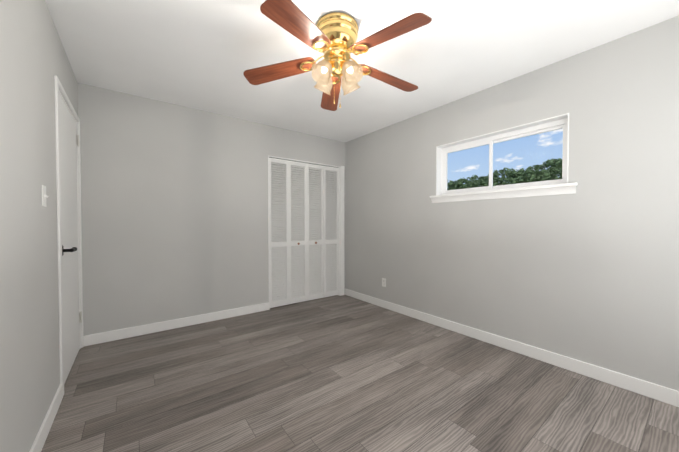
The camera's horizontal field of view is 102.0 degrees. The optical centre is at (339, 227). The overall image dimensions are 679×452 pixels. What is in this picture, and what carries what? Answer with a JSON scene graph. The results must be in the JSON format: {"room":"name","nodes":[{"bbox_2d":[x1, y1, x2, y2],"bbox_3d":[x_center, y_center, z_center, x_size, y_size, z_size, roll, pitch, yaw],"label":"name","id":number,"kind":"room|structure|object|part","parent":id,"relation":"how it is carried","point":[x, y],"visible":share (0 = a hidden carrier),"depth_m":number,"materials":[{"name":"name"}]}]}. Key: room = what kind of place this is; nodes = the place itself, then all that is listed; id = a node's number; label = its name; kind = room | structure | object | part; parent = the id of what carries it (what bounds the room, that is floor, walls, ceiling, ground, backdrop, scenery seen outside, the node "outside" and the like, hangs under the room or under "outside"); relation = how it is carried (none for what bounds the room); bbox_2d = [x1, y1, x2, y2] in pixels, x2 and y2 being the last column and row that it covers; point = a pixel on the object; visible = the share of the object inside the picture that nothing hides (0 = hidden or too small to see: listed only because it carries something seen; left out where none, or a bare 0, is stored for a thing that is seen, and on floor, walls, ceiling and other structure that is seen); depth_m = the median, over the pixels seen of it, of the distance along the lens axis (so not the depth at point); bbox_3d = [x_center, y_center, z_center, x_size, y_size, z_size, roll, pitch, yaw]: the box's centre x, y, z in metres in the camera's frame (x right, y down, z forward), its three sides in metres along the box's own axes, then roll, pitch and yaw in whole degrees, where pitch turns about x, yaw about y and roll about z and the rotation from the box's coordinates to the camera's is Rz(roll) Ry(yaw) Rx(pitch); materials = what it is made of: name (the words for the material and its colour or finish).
{"room":"empty bedroom","nodes":[
{"label":"empty bedroom","id":0,"kind":"room"},
{"bbox_2d":[0,0,80,451],"bbox_3d":[-1.487,-0.091,1.198,0.150,2.440,5.050,-1,1,-37],"label":"wall","id":1,"kind":"structure","parent":0,"point":[34,60],"depth_m":1.29,"materials":[{"name":"grey paint"}]},
{"bbox_2d":[42,185,48,206],"bbox_3d":[-1.626,-0.177,1.524,0.020,0.115,0.070,-1,1,-37],"label":"light switch","id":2,"kind":"object","parent":1,"relation":"attached to","point":[44,195],"visible":0.98,"depth_m":1.51,"materials":[{"name":"white plastic"}]},
{"bbox_2d":[29,384,62,451],"bbox_3d":[-0.918,1.090,0.599,0.018,0.100,3.017,-1,1,-37],"label":"baseboard","id":3,"kind":"structure","parent":1,"relation":"attached to","point":[37,446],"depth_m":1.50,"materials":[{"name":"white wood"}]},
{"bbox_2d":[54,75,82,395],"bbox_3d":[-2.136,0.061,2.150,0.075,2.102,0.952,-1,1,-37],"label":"door frame","id":4,"kind":"structure","parent":1,"relation":"attached to","point":[58,85],"depth_m":1.82,"materials":[{"name":"white wood"}]},
{"bbox_2d":[59,94,81,383],"bbox_3d":[-2.119,0.082,2.189,0.106,2.044,0.839,-1,1,-37],"label":"door","id":5,"kind":"structure","parent":1,"relation":"in","point":[69,221],"depth_m":2.16,"materials":[{"name":"white wood"}]},
{"bbox_3d":[-1.930,0.156,1.967,0.070,0.076,0.167,-1,1,-37],"label":"handle","id":6,"kind":"part","parent":5,"relation":"part of","materials":[{"name":"black metal"}]},
{"bbox_3d":[-2.365,0.011,2.499,0.017,1.716,0.047,-1,1,-37],"label":"door hinges","id":7,"kind":"part","parent":5,"relation":"part of","materials":[{"name":"silver metal"}]},
{"bbox_2d":[77,83,344,335],"bbox_3d":[-1.199,-0.132,3.539,3.120,2.440,0.150,-1,1,-37],"label":"wall","id":8,"kind":"structure","parent":0,"point":[174,205],"depth_m":2.98,"materials":[{"name":"grey paint"}]},
{"bbox_2d":[83,302,268,346],"bbox_3d":[-1.668,1.046,3.105,1.823,0.100,0.014,-1,1,-37],"label":"baseboard","id":9,"kind":"structure","parent":8,"relation":"attached to","point":[97,338],"depth_m":2.96,"materials":[{"name":"white wood"}]},
{"bbox_2d":[269,157,337,167],"bbox_3d":[-0.488,-0.947,4.009,1.160,0.006,0.028,-1,1,-37],"label":"closet track","id":10,"kind":"object","parent":8,"relation":"attached to","point":[303,162],"visible":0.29,"depth_m":3.97,"materials":[{"name":"grey metal"}]},
{"bbox_2d":[269,158,338,307],"bbox_3d":[-0.477,0.062,4.012,1.160,2.008,0.061,-1,1,-37],"label":"bifold closet door","id":11,"kind":"structure","parent":8,"relation":"in","point":[304,246],"depth_m":3.98,"materials":[{"name":"white paint"}]},
{"bbox_2d":[268,155,343,309],"bbox_3d":[-0.477,0.051,4.076,1.267,2.057,0.162,-1,1,-37],"label":"trim","id":12,"kind":"structure","parent":8,"relation":"attached to","point":[341,230],"depth_m":4.35,"materials":[{"name":"white wood"}]},
{"bbox_2d":[271,164,319,203],"bbox_3d":[-0.909,-0.145,4.319,1.720,2.440,0.750,-1,1,-37],"label":"wall","id":13,"kind":"structure","parent":0,"point":[294,178],"depth_m":4.69,"materials":[{"name":"grey paint"}]},
{"bbox_2d":[41,295,678,451],"bbox_3d":[-0.179,1.162,2.201,3.420,0.100,5.050,-1,1,-37],"label":"floor","id":14,"kind":"structure","parent":0,"point":[342,373],"depth_m":1.84,"materials":[{"name":"grey wood"}]},
{"bbox_2d":[45,0,678,141],"bbox_3d":[-0.179,-1.378,2.157,3.420,0.100,5.050,-1,1,-37],"label":"ceiling","id":15,"kind":"structure","parent":0,"point":[203,55],"depth_m":2.03,"materials":[{"name":"white paint"}]},
{"bbox_2d":[243,0,431,110],"bbox_3d":[0.018,-1.060,1.803,1.248,0.524,1.233,-1,1,-37],"label":"fan","id":16,"kind":"object","parent":15,"relation":"hanging from","point":[332,37],"visible":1,"depth_m":1.72,"materials":[{"name":"brown wood"}]},
{"bbox_3d":[-0.406,-1.076,1.888,0.503,0.084,0.144,0,1,11],"label":"blade","id":17,"kind":"part","parent":16,"relation":"part of","materials":[{"name":"brown wood"}]},
{"bbox_3d":[-0.205,-1.069,1.467,0.144,0.084,0.503,1,1,29],"label":"blade","id":18,"kind":"part","parent":16,"relation":"part of","materials":[{"name":"brown wood"}]},
{"bbox_3d":[-0.068,-1.082,2.210,0.144,0.084,0.503,0,1,-7],"label":"blade","id":19,"kind":"part","parent":16,"relation":"part of","materials":[{"name":"brown wood"}]},
{"bbox_3d":[0.343,-1.078,1.987,0.503,0.084,0.144,0,1,-25],"label":"blade","id":20,"kind":"part","parent":16,"relation":"part of","materials":[{"name":"brown wood"}]},
{"bbox_3d":[0.258,-1.070,1.528,0.144,0.084,0.503,-1,1,-43],"label":"blade","id":21,"kind":"part","parent":16,"relation":"part of","materials":[{"name":"brown wood"}]},
{"bbox_2d":[331,16,678,390],"bbox_3d":[1.129,-0.125,3.160,0.150,2.440,5.050,-1,1,-37],"label":"wall","id":22,"kind":"structure","parent":0,"point":[587,271],"depth_m":2.19,"materials":[{"name":"grey paint"}]},
{"bbox_2d":[382,278,385,286],"bbox_3d":[0.604,0.740,3.743,0.008,0.115,0.070,-1,1,-37],"label":"electrical outlet","id":23,"kind":"object","parent":22,"relation":"attached to","point":[383,282],"visible":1,"depth_m":3.73,"materials":[{"name":"white plastic"}]},
{"bbox_2d":[431,113,575,202],"bbox_3d":[1.483,-0.591,2.652,0.174,0.631,1.272,-1,1,-37],"label":"window","id":24,"kind":"structure","parent":22,"relation":"in","point":[532,128],"depth_m":2.58,"materials":[{"name":"white plastic"}]},
{"bbox_3d":[1.425,-0.303,2.614,0.028,0.056,1.272,-1,1,-37],"label":"window sill apron","id":25,"kind":"part","parent":24,"relation":"part of","materials":[{"name":"white wood"}]},
{"bbox_2d":[430,182,577,197],"bbox_3d":[1.458,-0.344,2.638,0.128,0.025,1.296,-1,1,-37],"label":"window sill","id":26,"kind":"structure","parent":22,"relation":"attached to","point":[521,188],"depth_m":2.44,"materials":[{"name":"white wood"}]},
{"bbox_2d":[345,289,678,406],"bbox_3d":[1.287,1.051,2.830,0.018,0.100,4.000,-1,1,-37],"label":"baseboard","id":27,"kind":"structure","parent":22,"relation":"attached to","point":[670,396],"depth_m":2.26,"materials":[{"name":"white wood"}]},
{"label":"outside","id":28,"kind":"structure","parent":0,"visible":0},
{"bbox_3d":[54.505,0.595,46.494,136.230,0.100,170.000,-1,1,-37],"label":"ground","id":29,"kind":"structure","parent":28,"visible":0},
{"bbox_2d":[447,158,561,189],"bbox_3d":[18.288,-3.238,31.362,23.918,8.288,9.360,1,1,31],"label":"tree","id":30,"kind":"object","parent":29,"relation":"on","point":[552,172],"depth_m":28.67,"materials":[{"name":"green plant"}]}
]}

